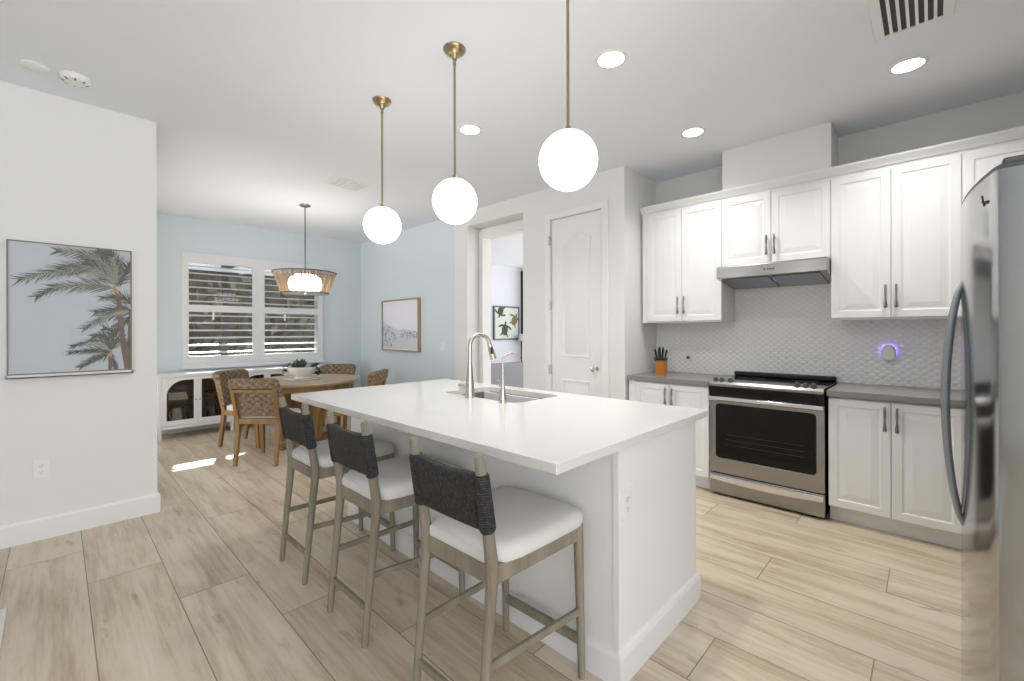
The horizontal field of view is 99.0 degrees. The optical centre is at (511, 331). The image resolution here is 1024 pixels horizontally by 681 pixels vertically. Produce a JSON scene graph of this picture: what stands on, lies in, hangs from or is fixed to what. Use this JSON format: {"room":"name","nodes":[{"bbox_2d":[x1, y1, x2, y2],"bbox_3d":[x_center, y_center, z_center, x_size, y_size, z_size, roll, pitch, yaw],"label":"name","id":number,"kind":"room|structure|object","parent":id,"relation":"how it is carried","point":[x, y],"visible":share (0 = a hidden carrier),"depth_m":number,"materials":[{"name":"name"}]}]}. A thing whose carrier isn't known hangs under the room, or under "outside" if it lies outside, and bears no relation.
{"room":"kitchen","nodes":[
{"label":"kitchen","id":0,"kind":"room"},
{"bbox_2d":[0,81,156,525],"bbox_3d":[-5.300,-0.098,2.670,3.075,2.880,4.514,0,0,44],"label":"wall","id":1,"kind":"structure","parent":0,"point":[72,172],"depth_m":2.93,"materials":[{"name":"white paint"}]},
{"bbox_2d":[33,459,49,479],"bbox_3d":[-3.026,0.886,2.810,0.008,0.119,0.076,0,0,44],"label":"power outlet","id":2,"kind":"object","parent":1,"relation":"attached to","point":[41,468],"visible":1,"depth_m":2.81,"materials":[{"name":"white plastic"}]},
{"bbox_2d":[38,470,44,474],"bbox_3d":[-3.025,0.906,2.808,0.003,0.029,0.032,0,0,44],"label":"socket","id":3,"kind":"object","parent":2,"relation":"attached to","point":[40,472],"depth_m":2.81,"materials":[{"name":"white paint"}]},
{"bbox_2d":[5,238,132,378],"bbox_3d":[-2.914,-0.140,2.905,0.042,0.868,0.595,0,0,44],"label":"picture","id":4,"kind":"object","parent":1,"relation":"attached to","point":[69,308],"visible":1,"depth_m":2.87,"materials":[{"name":"grey paper"}]},
{"bbox_2d":[0,410,326,548],"bbox_3d":[-4.191,1.270,3.810,3.091,0.140,7.690,0,0,44],"label":"baseboard","id":5,"kind":"structure","parent":1,"relation":"attached to","point":[23,532],"depth_m":2.94,"materials":[{"name":"white paint"}]},
{"bbox_2d":[189,262,272,275],"bbox_3d":[-4.210,-1.163,7.502,1.740,0.235,13.000,0,0,44],"label":"ceiling","id":6,"kind":"structure","parent":0,"point":[190,263],"depth_m":7.65,"materials":[{"name":"paint"}]},
{"bbox_2d":[157,212,360,387],"bbox_3d":[-3.742,-0.102,6.615,0.140,2.880,3.616,0,0,44],"label":"wall","id":7,"kind":"structure","parent":0,"point":[176,234],"depth_m":6.45,"materials":[{"name":"blue paint"}]},
{"bbox_2d":[181,251,324,369],"bbox_3d":[-3.781,-0.280,6.521,0.175,1.573,1.895,0,0,44],"label":"window","id":8,"kind":"structure","parent":7,"relation":"in","point":[308,360],"depth_m":6.42,"materials":[{"name":"white wood"}]},
{"bbox_2d":[184,254,256,363],"bbox_3d":[-4.067,-0.296,6.132,0.104,1.460,0.873,0,0,44],"label":"plantation shutter","id":9,"kind":"object","parent":8,"relation":"attached to","point":[188,308],"visible":1,"depth_m":6.10,"materials":[{"name":"white wood"}]},
{"bbox_2d":[259,262,321,360],"bbox_3d":[-3.422,-0.297,6.804,0.104,1.460,0.930,0,0,44],"label":"plantation shutter","id":10,"kind":"object","parent":8,"relation":"attached to","point":[263,310],"visible":0.81,"depth_m":6.70,"materials":[{"name":"white wood"}]},
{"bbox_2d":[0,413,961,680],"bbox_3d":[0.665,1.387,3.108,11.350,0.120,13.400,0,0,44],"label":"floor","id":11,"kind":"structure","parent":0,"point":[197,588],"depth_m":2.16,"materials":[{"name":"brown wood"}]},
{"bbox_2d":[0,608,7,648],"bbox_3d":[-2.364,1.329,0.494,2.300,0.012,2.235,0,0,44],"label":"area rug","id":12,"kind":"object","parent":11,"relation":"on","point":[3,612],"visible":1,"depth_m":1.99,"materials":[{"name":"white fabric"}]},
{"bbox_2d":[157,369,233,440],"bbox_3d":[-4.167,0.936,5.740,0.415,0.806,0.812,0,0,44],"label":"base cabinet","id":13,"kind":"object","parent":11,"relation":"on","point":[194,383],"visible":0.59,"depth_m":5.63,"materials":[{"name":"white paint"}]},
{"bbox_2d":[169,408,181,420],"bbox_3d":[-4.260,1.084,5.545,0.119,0.210,0.103,0,0,-10],"label":"jug","id":14,"kind":"object","parent":13,"relation":"on","point":[176,412],"visible":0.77,"depth_m":5.51,"materials":[{"name":"ceramic"}]},
{"bbox_2d":[167,396,187,400],"bbox_3d":[-4.258,0.847,5.565,0.125,0.034,0.200,0,0,44],"label":"book","id":15,"kind":"object","parent":13,"relation":"in","point":[184,397],"visible":0.82,"depth_m":5.52,"materials":[{"name":"paper"}]},
{"bbox_2d":[167,394,186,397],"bbox_3d":[-4.262,0.815,5.562,0.125,0.029,0.190,0,0,44],"label":"book","id":16,"kind":"object","parent":15,"relation":"on","point":[179,395],"visible":0.8,"depth_m":5.52,"materials":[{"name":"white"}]},
{"bbox_2d":[167,391,185,394],"bbox_3d":[-4.266,0.786,5.558,0.125,0.027,0.180,0,0,44],"label":"book","id":17,"kind":"object","parent":16,"relation":"on","point":[177,392],"visible":0.89,"depth_m":5.52,"materials":[{"name":"paper"}]},
{"bbox_2d":[161,375,220,420],"bbox_3d":[-4.189,0.875,5.760,0.335,0.630,0.772,0,0,44],"label":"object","id":18,"kind":"object","parent":13,"relation":"attached to","point":[207,383],"depth_m":5.84,"materials":[{"name":"white wood"}]},
{"bbox_2d":[202,403,208,416],"bbox_3d":[-4.048,1.069,5.773,0.069,0.240,0.070,0,0,44],"label":"glass bottle","id":19,"kind":"object","parent":13,"relation":"in","point":[205,412],"visible":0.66,"depth_m":5.75,"materials":[{"name":"glass"}]},
{"bbox_2d":[203,390,217,395],"bbox_3d":[-4.008,0.829,5.859,0.220,0.070,0.220,0,0,44],"label":"glass bowl","id":20,"kind":"object","parent":13,"relation":"on","point":[207,392],"visible":0.73,"depth_m":5.79,"materials":[{"name":"brown glass"}]},
{"bbox_2d":[209,405,216,415],"bbox_3d":[-4.000,1.089,5.852,0.089,0.200,0.090,0,0,44],"label":"glass bottle","id":21,"kind":"object","parent":13,"relation":"in","point":[213,412],"visible":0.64,"depth_m":5.83,"materials":[{"name":"glass"}]},
{"bbox_2d":[212,369,282,448],"bbox_3d":[-3.142,0.902,5.221,0.602,0.874,0.464,0,0,7],"label":"dining chair","id":22,"kind":"object","parent":11,"relation":"on","point":[221,378],"visible":0.51,"depth_m":5.03,"materials":[{"name":"brown wicker"}]},
{"bbox_2d":[227,366,290,429],"bbox_3d":[-3.603,0.935,6.327,0.415,0.806,0.812,0,0,44],"label":"base cabinet","id":23,"kind":"object","parent":11,"relation":"on","point":[257,372],"visible":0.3,"depth_m":6.25,"materials":[{"name":"white paint"}]},
{"bbox_2d":[250,371,284,377],"bbox_3d":[-3.625,0.873,6.348,0.335,0.630,0.772,0,0,44],"label":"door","id":24,"kind":"structure","parent":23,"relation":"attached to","point":[272,375],"depth_m":6.49,"materials":[{"name":"white wood"}]},
{"bbox_2d":[228,378,300,465],"bbox_3d":[-2.543,0.900,4.541,0.464,0.874,0.602,0,0,0],"label":"dining chair","id":25,"kind":"object","parent":11,"relation":"on","point":[254,400],"visible":0.88,"depth_m":4.34,"materials":[{"name":"brown wicker"}]},
{"bbox_2d":[266,374,359,450],"bbox_3d":[-2.468,0.952,5.254,1.210,0.764,1.210,0,0,44],"label":"dining table","id":26,"kind":"object","parent":11,"relation":"on","point":[327,382],"visible":0.48,"depth_m":5.06,"materials":[{"name":"brown wood"}]},
{"bbox_2d":[284,377,320,380],"bbox_3d":[-2.496,0.566,5.211,0.400,0.009,0.400,0,0,44],"label":"serving tray","id":27,"kind":"object","parent":26,"relation":"on","point":[311,378],"visible":0.83,"depth_m":5.09,"materials":[{"name":"white stone"}]},
{"bbox_2d":[282,358,322,378],"bbox_3d":[-2.497,0.439,5.210,0.438,0.243,0.324,0,0,-31],"label":"succulent planter","id":28,"kind":"object","parent":27,"relation":"on","point":[299,369],"visible":1,"depth_m":5.13,"materials":[{"name":"white ceramic"}]},
{"bbox_2d":[287,366,316,378],"bbox_3d":[-2.496,0.491,5.211,0.324,0.140,0.324,0,0,44],"label":"bowl","id":29,"kind":"object","parent":28,"relation":"on","point":[300,372],"depth_m":5.12,"materials":[{"name":"white ceramic"}]},
{"bbox_2d":[306,363,344,373],"bbox_3d":[-3.040,0.934,6.914,0.415,0.806,0.812,0,0,44],"label":"base cabinet","id":30,"kind":"object","parent":11,"relation":"on","point":[328,363],"visible":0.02,"depth_m":7.00,"materials":[{"name":"white paint"}]},
{"bbox_2d":[278,396,394,584],"bbox_3d":[-1.037,0.856,2.607,0.442,0.953,0.548,0,0,44],"label":"bar stool","id":31,"kind":"object","parent":11,"relation":"on","point":[312,459],"visible":0.81,"depth_m":2.44,"materials":[{"name":"grey wood"}]},
{"bbox_2d":[320,364,355,425],"bbox_3d":[-2.451,0.900,5.944,0.464,0.874,0.602,0,0,0],"label":"dining chair","id":32,"kind":"object","parent":11,"relation":"on","point":[350,369],"visible":0.28,"depth_m":6.14,"materials":[{"name":"brown wicker"}]},
{"bbox_2d":[327,369,387,439],"bbox_3d":[-1.811,0.898,5.181,0.602,0.874,0.464,0,0,2],"label":"dining chair","id":33,"kind":"object","parent":11,"relation":"on","point":[375,378],"visible":0.24,"depth_m":5.05,"materials":[{"name":"brown wicker"}]},
{"bbox_2d":[326,411,464,648],"bbox_3d":[-0.565,0.855,2.147,0.442,0.953,0.548,0,0,44],"label":"bar stool","id":34,"kind":"object","parent":11,"relation":"on","point":[368,481],"visible":0.75,"depth_m":1.97,"materials":[{"name":"grey wood"}]},
{"bbox_2d":[409,436,584,680],"bbox_3d":[-0.048,0.853,1.631,0.442,0.953,0.548,0,0,43],"label":"bar stool","id":35,"kind":"object","parent":11,"relation":"on","point":[494,535],"visible":1,"depth_m":1.51,"materials":[{"name":"white fabric"}]},
{"bbox_2d":[491,361,522,387],"bbox_3d":[-0.129,0.941,8.095,0.800,0.775,2.000,0,0,44],"label":"washing machine","id":36,"kind":"object","parent":11,"relation":"on","point":[513,371],"visible":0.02,"depth_m":7.61,"materials":[{"name":"white metal"}]},
{"bbox_2d":[518,334,522,360],"bbox_3d":[0.233,0.693,9.425,0.220,1.270,0.220,0,0,44],"label":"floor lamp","id":37,"kind":"object","parent":11,"relation":"on","point":[520,338],"visible":0.3,"depth_m":9.38,"materials":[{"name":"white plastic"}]},
{"bbox_2d":[521,271,522,360],"bbox_3d":[0.508,-0.003,9.807,0.249,2.660,0.645,0,0,44],"label":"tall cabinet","id":38,"kind":"object","parent":11,"relation":"on","point":[521,271],"visible":0.11,"depth_m":9.64,"materials":[{"name":"wood"}]},
{"bbox_2d":[348,392,699,680],"bbox_3d":[-0.117,0.886,2.645,2.176,0.885,0.779,0,0,44],"label":"kitchen island","id":39,"kind":"object","parent":11,"relation":"on","point":[641,579],"visible":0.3,"depth_m":1.83,"materials":[{"name":"white paint"}]},
{"bbox_2d":[291,379,707,474],"bbox_3d":[-0.219,0.426,2.560,2.198,0.036,1.264,0,0,44],"label":"island countertop","id":40,"kind":"structure","parent":39,"relation":"on","point":[556,433],"depth_m":2.05,"materials":[{"name":"white stone"}]},
{"bbox_2d":[458,332,495,397],"bbox_3d":[-0.220,0.207,2.759,0.151,0.402,0.219,0,0,44],"label":"kitchen faucet","id":41,"kind":"object","parent":40,"relation":"on","point":[468,385],"visible":1,"depth_m":2.69,"materials":[{"name":"silver metal"}]},
{"bbox_2d":[463,392,541,398],"bbox_3d":[-0.079,0.547,2.859,0.699,0.204,0.439,0,0,44],"label":"sink","id":42,"kind":"object","parent":40,"relation":"in","point":[479,394],"visible":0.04,"depth_m":3.17,"materials":[{"name":"metal"}]},
{"bbox_2d":[497,352,520,402],"bbox_3d":[-0.016,0.263,2.521,0.160,0.289,0.045,0,0,-37],"label":"tap","id":43,"kind":"object","parent":40,"relation":"on","point":[502,397],"visible":1,"depth_m":2.49,"materials":[{"name":"silver metal"}]},
{"bbox_2d":[622,485,631,521],"bbox_3d":[0.441,0.659,1.674,0.008,0.119,0.076,0,0,44],"label":"power outlet","id":44,"kind":"object","parent":39,"relation":"attached to","point":[627,492],"visible":1,"depth_m":1.67,"materials":[{"name":"white plastic"}]},
{"bbox_2d":[626,494,629,502],"bbox_3d":[0.443,0.639,1.672,0.003,0.029,0.032,0,0,44],"label":"socket","id":45,"kind":"object","parent":44,"relation":"attached to","point":[627,495],"depth_m":1.67,"materials":[{"name":"white paint"}]},
{"bbox_2d":[629,380,711,488],"bbox_3d":[1.565,0.887,4.063,0.728,0.874,0.676,0,0,44],"label":"base cabinet","id":46,"kind":"object","parent":11,"relation":"on","point":[673,394],"visible":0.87,"depth_m":3.71,"materials":[{"name":"white paint"}]},
{"bbox_2d":[627,371,732,385],"bbox_3d":[1.566,0.429,4.069,0.740,0.040,0.648,0,0,44],"label":"countertop","id":47,"kind":"structure","parent":46,"relation":"on","point":[701,379],"depth_m":3.96,"materials":[{"name":"stone"}]},
{"bbox_2d":[654,347,667,373],"bbox_3d":[1.435,0.280,4.210,0.110,0.260,0.097,0,0,44],"label":"knife block","id":48,"kind":"object","parent":47,"relation":"on","point":[660,359],"visible":1,"depth_m":4.18,"materials":[{"name":"brown wood"}]},
{"bbox_2d":[709,371,837,517],"bbox_3d":[2.107,0.842,3.525,0.770,0.962,0.669,0,0,44],"label":"oven range","id":49,"kind":"object","parent":11,"relation":"on","point":[769,431],"visible":0.99,"depth_m":3.28,"materials":[{"name":"silver metal"}]},
{"bbox_2d":[828,396,960,548],"bbox_3d":[2.646,0.885,3.024,0.667,0.874,0.676,0,0,44],"label":"base cabinet","id":50,"kind":"object","parent":11,"relation":"on","point":[887,467],"visible":0.98,"depth_m":2.80,"materials":[{"name":"white paint"}]},
{"bbox_2d":[941,154,1023,680],"bbox_3d":[1.827,0.436,1.235,0.877,1.776,0.910,0,0,44],"label":"refrigerator","id":51,"kind":"object","parent":11,"relation":"on","point":[990,512],"visible":1,"depth_m":1.17,"materials":[{"name":"grey metal"}]},
{"bbox_3d":[3.177,0.883,2.515,0.803,0.874,0.676,0,0,44],"label":"base cabinet","id":52,"kind":"object","parent":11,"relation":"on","visible":0},
{"bbox_2d":[827,382,960,406],"bbox_3d":[2.939,0.426,2.751,1.481,0.040,0.648,0,0,44],"label":"countertop","id":53,"kind":"structure","parent":52,"relation":"on","point":[921,395],"depth_m":2.91,"materials":[{"name":"stone"}]},
{"bbox_2d":[361,166,635,399],"bbox_3d":[-0.677,-0.110,6.000,5.135,2.880,0.340,0,0,44],"label":"wall","id":54,"kind":"structure","parent":0,"point":[617,185],"depth_m":5.74,"materials":[{"name":"white paint"}]},
{"bbox_2d":[381,297,420,351],"bbox_3d":[-1.721,-0.094,6.731,1.035,0.798,0.050,0,0,44],"label":"picture","id":55,"kind":"object","parent":54,"relation":"attached to","point":[400,318],"visible":1,"depth_m":6.69,"materials":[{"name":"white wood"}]},
{"bbox_2d":[441,343,444,350],"bbox_3d":[-0.955,0.216,6.025,0.076,0.119,0.010,0,0,44],"label":"light switch","id":56,"kind":"object","parent":54,"relation":"attached to","point":[442,344],"visible":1,"depth_m":6.02,"materials":[{"name":"white plastic"}]},
{"bbox_2d":[479,220,522,382],"bbox_3d":[-0.074,-0.005,5.475,0.998,2.668,0.022,0,0,44],"label":"trim","id":57,"kind":"structure","parent":54,"relation":"attached to","point":[515,226],"depth_m":5.76,"materials":[{"name":"white paint"}]},
{"bbox_2d":[548,210,601,396],"bbox_3d":[0.642,0.061,4.491,0.656,2.512,0.105,0,0,44],"label":"door","id":58,"kind":"structure","parent":54,"relation":"in","point":[576,303],"depth_m":4.49,"materials":[{"name":"white paint"}]},
{"bbox_2d":[545,199,608,397],"bbox_3d":[0.646,0.028,4.481,0.786,2.597,0.020,0,0,44],"label":"trim","id":59,"kind":"structure","parent":54,"relation":"attached to","point":[603,205],"depth_m":4.25,"materials":[{"name":"white paint"}]},
{"bbox_2d":[491,264,522,362],"bbox_3d":[-0.154,-0.031,9.386,0.120,2.720,5.470,0,0,44],"label":"wall","id":60,"kind":"structure","parent":0,"point":[505,280],"depth_m":9.32,"materials":[{"name":"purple paint"}]},
{"bbox_2d":[493,306,518,339],"bbox_3d":[-0.117,-0.176,9.309,0.040,0.714,0.770,0,0,44],"label":"picture","id":61,"kind":"object","parent":60,"relation":"attached to","point":[505,318],"visible":0.99,"depth_m":9.27,"materials":[{"name":"paper"}]},
{"bbox_2d":[491,233,522,268],"bbox_3d":[1.410,-1.435,7.950,4.370,0.080,5.370,0,0,44],"label":"ceiling","id":62,"kind":"structure","parent":0,"point":[508,250],"depth_m":7.61,"materials":[{"name":"paint"}]},
{"bbox_2d":[0,0,1023,242],"bbox_3d":[-1.040,-1.609,1.340,11.350,0.120,8.500,0,0,44],"label":"ceiling","id":63,"kind":"structure","parent":0,"point":[254,105],"depth_m":2.68,"materials":[{"name":"paint"}]},
{"bbox_2d":[19,59,49,72],"bbox_3d":[-2.773,-1.534,2.540,0.120,0.020,0.120,0,0,44],"label":"ceiling speaker","id":64,"kind":"object","parent":63,"relation":"attached to","point":[34,66],"visible":1,"depth_m":2.52,"materials":[{"name":"white plastic"}]},
{"bbox_2d":[58,70,90,87],"bbox_3d":[-2.653,-1.524,2.654,0.140,0.041,0.140,0,0,44],"label":"smoke detector","id":65,"kind":"object","parent":63,"relation":"attached to","point":[72,78],"visible":1,"depth_m":2.62,"materials":[{"name":"white plastic"}]},
{"bbox_2d":[271,203,336,295],"bbox_3d":[-2.530,-1.002,5.344,0.730,1.086,0.730,0,0,44],"label":"drum chandelier","id":66,"kind":"object","parent":63,"relation":"hanging from","point":[290,281],"visible":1,"depth_m":5.11,"materials":[{"name":"brown wicker"}]},
{"bbox_2d":[324,176,370,191],"bbox_3d":[-1.728,-1.542,4.587,0.300,0.010,0.370,0,0,44],"label":"ceiling vent","id":67,"kind":"object","parent":63,"relation":"in","point":[340,182],"visible":1,"depth_m":4.57,"materials":[{"name":"white metal"}]},
{"bbox_2d":[363,96,400,243],"bbox_3d":[-0.871,-1.069,2.933,0.244,0.960,0.244,0,0,44],"label":"globe pendant","id":68,"kind":"object","parent":63,"relation":"hanging from","point":[382,225],"visible":1,"depth_m":2.87,"materials":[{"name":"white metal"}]},
{"bbox_2d":[432,42,476,223],"bbox_3d":[-0.315,-1.071,2.400,0.244,0.960,0.244,0,0,44],"label":"globe pendant","id":69,"kind":"object","parent":63,"relation":"hanging from","point":[454,200],"visible":1,"depth_m":2.33,"materials":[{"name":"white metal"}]},
{"bbox_2d":[458,124,481,134],"bbox_3d":[-0.323,-1.548,3.358,0.184,0.006,0.184,0,0,44],"label":"recessed light","id":70,"kind":"object","parent":63,"relation":"in","point":[466,129],"visible":1,"depth_m":3.35,"materials":[{"name":"white paint"}]},
{"bbox_2d":[539,0,597,190],"bbox_3d":[0.234,-1.072,1.830,0.244,0.960,0.244,0,0,44],"label":"globe pendant","id":71,"kind":"object","parent":63,"relation":"hanging from","point":[568,159],"visible":1,"depth_m":1.75,"materials":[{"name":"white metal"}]},
{"bbox_2d":[595,49,627,68],"bbox_3d":[0.565,-1.550,2.492,0.184,0.006,0.184,0,0,44],"label":"recessed light","id":72,"kind":"object","parent":63,"relation":"in","point":[610,58],"visible":1,"depth_m":2.48,"materials":[{"name":"white paint"}]},
{"bbox_2d":[680,126,705,137],"bbox_3d":[1.412,-1.552,3.409,0.184,0.006,0.184,0,0,44],"label":"recessed light","id":73,"kind":"object","parent":63,"relation":"in","point":[690,132],"visible":1,"depth_m":3.41,"materials":[{"name":"white paint"}]},
{"bbox_2d":[887,55,929,74],"bbox_3d":[2.316,-1.554,2.556,0.184,0.006,0.184,0,0,44],"label":"recessed light","id":74,"kind":"object","parent":63,"relation":"in","point":[912,63],"visible":1,"depth_m":2.55,"materials":[{"name":"white paint"}]},
{"bbox_2d":[867,0,955,42],"bbox_3d":[1.907,-1.551,2.085,0.300,0.010,0.455,0,0,44],"label":"ceiling vent","id":75,"kind":"object","parent":63,"relation":"in","point":[889,18],"visible":1,"depth_m":2.14,"materials":[{"name":"white metal"}]},
{"bbox_2d":[636,172,655,373],"bbox_3d":[1.368,-0.115,4.509,0.120,2.880,0.582,0,0,44],"label":"wall","id":76,"kind":"structure","parent":0,"point":[645,187],"depth_m":4.34,"materials":[{"name":"white paint"}]},
{"bbox_2d":[722,122,838,189],"bbox_3d":[2.221,-1.385,3.646,0.767,0.345,0.362,0,0,44],"label":"soffit","id":77,"kind":"structure","parent":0,"point":[814,148],"depth_m":3.48,"materials":[{"name":"white paint"}]},
{"bbox_2d":[656,91,1023,389],"bbox_3d":[2.707,-0.118,3.525,3.175,2.880,0.149,0,0,44],"label":"wall","id":78,"kind":"structure","parent":0,"point":[786,329],"depth_m":3.54,"materials":[{"name":"tile"}]},
{"bbox_2d":[642,199,734,323],"bbox_3d":[1.658,-0.620,4.156,0.740,1.076,0.406,0,0,44],"label":"upper cabinet","id":79,"kind":"object","parent":78,"relation":"attached to","point":[682,246],"visible":0.99,"depth_m":4.00,"materials":[{"name":"white paint"}]},
{"bbox_2d":[685,349,692,361],"bbox_3d":[1.745,0.239,4.327,0.076,0.119,0.026,0,0,44],"label":"power outlet","id":80,"kind":"object","parent":78,"relation":"attached to","point":[688,352],"visible":1,"depth_m":4.32,"materials":[{"name":"white plastic"}]},
{"bbox_2d":[717,257,830,289],"bbox_3d":[2.169,-0.462,3.599,0.767,0.160,0.486,0,0,44],"label":"range hood","id":81,"kind":"object","parent":78,"relation":"attached to","point":[809,271],"visible":0.89,"depth_m":3.47,"materials":[{"name":"metal"}]},
{"bbox_2d":[722,177,830,266],"bbox_3d":[2.203,-0.851,3.633,0.769,0.616,0.406,0,0,44],"label":"upper cabinet","id":82,"kind":"object","parent":78,"relation":"attached to","point":[793,221],"visible":0.99,"depth_m":3.48,"materials":[{"name":"white paint"}]},
{"bbox_2d":[881,345,895,360],"bbox_3d":[2.822,0.163,3.274,0.084,0.124,0.054,0,0,44],"label":"night light","id":83,"kind":"object","parent":78,"relation":"attached to","point":[888,352],"visible":1,"depth_m":3.25,"materials":[{"name":"white plastic"}]},
{"bbox_2d":[831,150,961,320],"bbox_3d":[2.727,-0.623,3.130,0.681,1.076,0.406,0,0,44],"label":"upper cabinet","id":84,"kind":"object","parent":78,"relation":"attached to","point":[896,231],"visible":1,"depth_m":2.99,"materials":[{"name":"white paint"}]},
{"bbox_2d":[962,138,1023,201],"bbox_3d":[3.188,-0.624,2.716,0.557,1.076,0.366,0,0,44],"label":"upper cabinet","id":85,"kind":"object","parent":78,"relation":"attached to","point":[977,162],"visible":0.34,"depth_m":2.72,"materials":[{"name":"white paint"}]},
{"bbox_2d":[640,126,1023,214],"bbox_3d":[2.268,-1.183,3.349,2.762,0.056,0.062,0,0,44],"label":"trim","id":86,"kind":"structure","parent":85,"relation":"attached to","point":[1018,132],"depth_m":3.14,"materials":[{"name":"white paint"}]},
{"bbox_3d":[-11.742,1.499,14.738,22.640,0.120,17.000,0,0,44],"label":"patio","id":87,"kind":"object","parent":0,"visible":0},
{"bbox_2d":[189,273,314,355],"bbox_3d":[-7.681,-0.402,11.507,1.478,4.140,13.274,0,0,44],"label":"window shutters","id":88,"kind":"object","parent":87,"relation":"on","point":[191,276],"visible":0.12,"depth_m":12.03,"materials":[{"name":"green plant"}]},
{"bbox_2d":[189,265,314,356],"bbox_3d":[-4.354,0.130,7.644,1.270,2.580,13.000,0,0,44],"label":"trim","id":89,"kind":"structure","parent":87,"relation":"on","point":[223,278],"depth_m":7.70,"materials":[{"name":"white wood"}]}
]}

